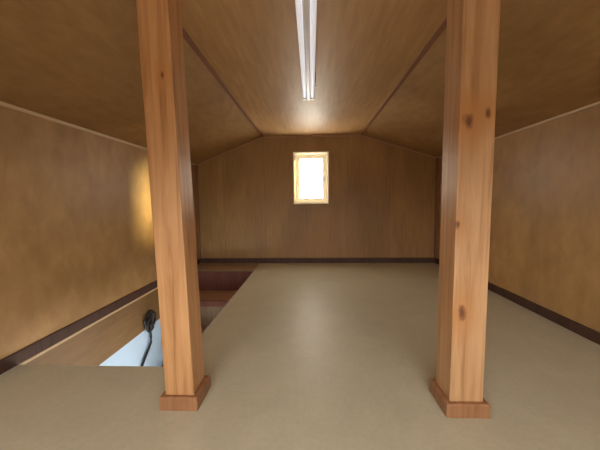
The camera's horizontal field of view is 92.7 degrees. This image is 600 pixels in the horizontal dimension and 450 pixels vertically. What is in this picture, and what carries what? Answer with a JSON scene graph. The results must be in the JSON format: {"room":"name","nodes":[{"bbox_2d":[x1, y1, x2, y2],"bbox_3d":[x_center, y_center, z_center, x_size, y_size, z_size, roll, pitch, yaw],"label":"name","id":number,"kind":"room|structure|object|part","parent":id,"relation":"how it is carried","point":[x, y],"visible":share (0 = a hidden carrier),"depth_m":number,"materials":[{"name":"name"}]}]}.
{"room":"attic","nodes":[
{"label":"attic","id":0,"kind":"room"},
{"bbox_2d":[0,106,197,366],"bbox_3d":[-1.262,1.230,1.392,0.100,3.525,4.067,0,5,2],"label":"wall","id":1,"kind":"structure","parent":0,"point":[77,236],"depth_m":1.50,"materials":[{"name":"brown wood"}]},
{"bbox_2d":[19,287,157,364],"bbox_3d":[-1.185,0.541,2.060,0.010,0.013,1.659,0,5,2],"label":"trim","id":2,"kind":"structure","parent":1,"relation":"attached to","point":[124,306],"depth_m":1.55,"materials":[{"name":"beige wood"}]},
{"bbox_2d":[24,289,159,365],"bbox_3d":[-1.238,0.669,2.112,0.100,0.277,2.337,0,5,2],"label":"lining","id":3,"kind":"object","parent":1,"relation":"attached to","point":[94,345],"visible":0.33,"depth_m":1.76,"materials":[{"name":"brown wood"}]},
{"bbox_2d":[141,310,155,365],"bbox_3d":[-1.168,0.925,2.154,0.032,0.514,0.339,0,5,2],"label":"cable","id":4,"kind":"object","parent":3,"relation":"attached to","point":[151,320],"visible":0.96,"depth_m":2.21,"materials":[{"name":"black plastic"}]},
{"bbox_2d":[0,101,195,164],"bbox_3d":[-1.224,-0.504,1.239,0.013,0.015,3.855,0,5,2],"label":"trim","id":5,"kind":"structure","parent":1,"relation":"attached to","point":[4,104],"depth_m":1.46,"materials":[{"name":"beige wood"}]},
{"bbox_2d":[0,259,199,374],"bbox_3d":[-1.214,0.566,1.334,0.010,0.056,3.867,0,5,2],"label":"baseboard","id":6,"kind":"structure","parent":1,"relation":"attached to","point":[7,363],"depth_m":1.48,"materials":[{"name":"brown wood"}]},
{"bbox_2d":[195,165,200,258],"bbox_3d":[-1.139,-0.140,3.191,0.022,1.041,0.023,0,5,2],"label":"trim","id":7,"kind":"structure","parent":1,"relation":"attached to","point":[196,168],"depth_m":3.18,"materials":[{"name":"brown wood"}]},
{"bbox_2d":[0,0,260,163],"bbox_3d":[-0.908,-0.665,1.219,0.849,0.391,4.067,0,5,2],"label":"ceiling","id":8,"kind":"structure","parent":0,"point":[75,62],"depth_m":1.20,"materials":[{"name":"brown wood"}]},
{"bbox_2d":[0,263,599,449],"bbox_3d":[0.098,0.595,1.285,2.636,0.020,3.867,0,5,2],"label":"floor","id":9,"kind":"structure","parent":0,"point":[303,356],"depth_m":1.08,"materials":[{"name":"laminate"}]},
{"bbox_2d":[136,0,210,410],"bbox_3d":[-0.417,-0.081,0.957,0.146,1.391,0.129,0,5,2],"label":"wooden post","id":10,"kind":"object","parent":9,"relation":"on","point":[160,34],"visible":1,"depth_m":0.92,"materials":[{"name":"brown wood"}]},
{"bbox_3d":[-0.402,0.589,1.012,0.129,0.046,0.129,0,5,2],"label":"trim","id":11,"kind":"part","parent":10,"relation":"part of","materials":[{"name":"brown wood"}]},
{"bbox_2d":[202,271,253,333],"bbox_3d":[-0.493,0.539,2.032,0.004,0.024,1.659,0,5,2],"label":"trim","id":12,"kind":"structure","parent":9,"relation":"on","point":[253,271],"depth_m":1.89,"materials":[{"name":"silver metal"}]},
{"bbox_2d":[429,0,500,418],"bbox_3d":[0.528,-0.087,0.914,0.136,1.391,0.136,0,5,2],"label":"wooden post","id":13,"kind":"object","parent":9,"relation":"on","point":[472,32],"visible":1,"depth_m":0.88,"materials":[{"name":"brown wood"}]},
{"bbox_3d":[0.535,0.583,0.970,0.136,0.046,0.136,0,5,2],"label":"trim","id":14,"kind":"part","parent":13,"relation":"part of","materials":[{"name":"brown wood"}]},
{"bbox_2d":[181,0,446,135],"bbox_3d":[0.049,-0.837,1.167,1.069,0.060,4.067,0,5,2],"label":"ceiling","id":15,"kind":"structure","parent":0,"point":[364,48],"depth_m":1.36,"materials":[{"name":"brown wood"}]},
{"bbox_2d":[182,27,262,136],"bbox_3d":[-0.485,-0.798,1.185,0.022,0.011,3.855,0,5,2],"label":"trim","id":16,"kind":"structure","parent":15,"relation":"attached to","point":[186,37],"depth_m":1.56,"materials":[{"name":"brown wood"}]},
{"bbox_2d":[295,0,316,99],"bbox_3d":[0.033,-0.769,1.200,0.082,0.080,1.280,0,5,2],"label":"ceiling lamp","id":17,"kind":"object","parent":15,"relation":"attached to","point":[306,10],"visible":1,"depth_m":1.18,"materials":[{"name":"white metal"}]},
{"bbox_2d":[361,18,446,134],"bbox_3d":[0.583,-0.806,1.142,0.022,0.010,3.855,0,5,2],"label":"trim","id":18,"kind":"structure","parent":15,"relation":"attached to","point":[443,26],"depth_m":1.50,"materials":[{"name":"brown wood"}]},
{"bbox_2d":[197,136,436,257],"bbox_3d":[0.170,-0.153,3.211,2.636,1.704,0.100,0,5,2],"label":"wall","id":19,"kind":"structure","parent":0,"point":[381,204],"depth_m":3.15,"materials":[{"name":"brown wood"}]},
{"bbox_2d":[197,263,259,270],"bbox_3d":[-0.797,0.445,3.054,0.685,0.003,0.368,0,5,2],"label":"trim","id":20,"kind":"structure","parent":19,"relation":"attached to","point":[201,266],"depth_m":3.04,"materials":[{"name":"brown wood"}]},
{"bbox_2d":[293,151,328,203],"bbox_3d":[0.123,-0.517,3.173,0.390,0.569,0.109,0,5,2],"label":"window","id":21,"kind":"structure","parent":19,"relation":"in","point":[324,155],"depth_m":3.18,"materials":[{"name":"beige wood"}]},
{"bbox_2d":[196,134,437,165],"bbox_3d":[0.161,-0.814,3.101,2.636,0.310,0.011,0,5,2],"label":"trim","id":22,"kind":"structure","parent":19,"relation":"attached to","point":[353,134],"depth_m":3.08,"materials":[{"name":"brown wood"}]},
{"bbox_2d":[200,258,434,262],"bbox_3d":[0.173,0.396,3.202,2.616,0.056,0.010,0,5,2],"label":"baseboard","id":23,"kind":"structure","parent":19,"relation":"attached to","point":[202,260],"depth_m":3.20,"materials":[{"name":"brown wood"}]},
{"bbox_2d":[363,0,599,156],"bbox_3d":[1.043,-0.699,1.139,0.918,0.351,4.067,0,5,2],"label":"ceiling","id":24,"kind":"structure","parent":0,"point":[549,50],"depth_m":1.33,"materials":[{"name":"brown wood"}]},
{"bbox_2d":[437,104,599,332],"bbox_3d":[1.460,0.136,1.192,0.100,1.435,4.067,0,5,2],"label":"wall","id":25,"kind":"structure","parent":0,"point":[544,250],"depth_m":1.62,"materials":[{"name":"brown wood"}]},
{"bbox_2d":[434,158,438,257],"bbox_3d":[1.473,-0.176,3.085,0.022,1.076,0.023,0,5,2],"label":"trim","id":26,"kind":"structure","parent":25,"relation":"attached to","point":[437,160],"depth_m":3.08,"materials":[{"name":"brown wood"}]},
{"bbox_2d":[435,258,599,344],"bbox_3d":[1.409,0.547,1.229,0.010,0.056,3.867,0,5,2],"label":"baseboard","id":27,"kind":"structure","parent":25,"relation":"attached to","point":[588,333],"depth_m":1.63,"materials":[{"name":"brown wood"}]},
{"bbox_2d":[438,101,599,157],"bbox_3d":[1.397,-0.556,1.131,0.011,0.011,3.855,0,5,2],"label":"trim","id":28,"kind":"structure","parent":25,"relation":"attached to","point":[596,103],"depth_m":1.61,"materials":[{"name":"beige wood"}]},
{"bbox_3d":[0.125,2.997,1.535,2.636,0.050,3.767,0,5,2],"label":"floor","id":29,"kind":"structure","parent":0,"visible":0},
{"bbox_2d":[161,271,252,366],"bbox_3d":[-0.837,1.740,1.987,0.696,2.399,2.013,0,5,2],"label":"staircase","id":30,"kind":"structure","parent":29,"relation":"on","point":[216,288],"depth_m":2.86,"materials":[{"name":"brown wood"}]}
]}

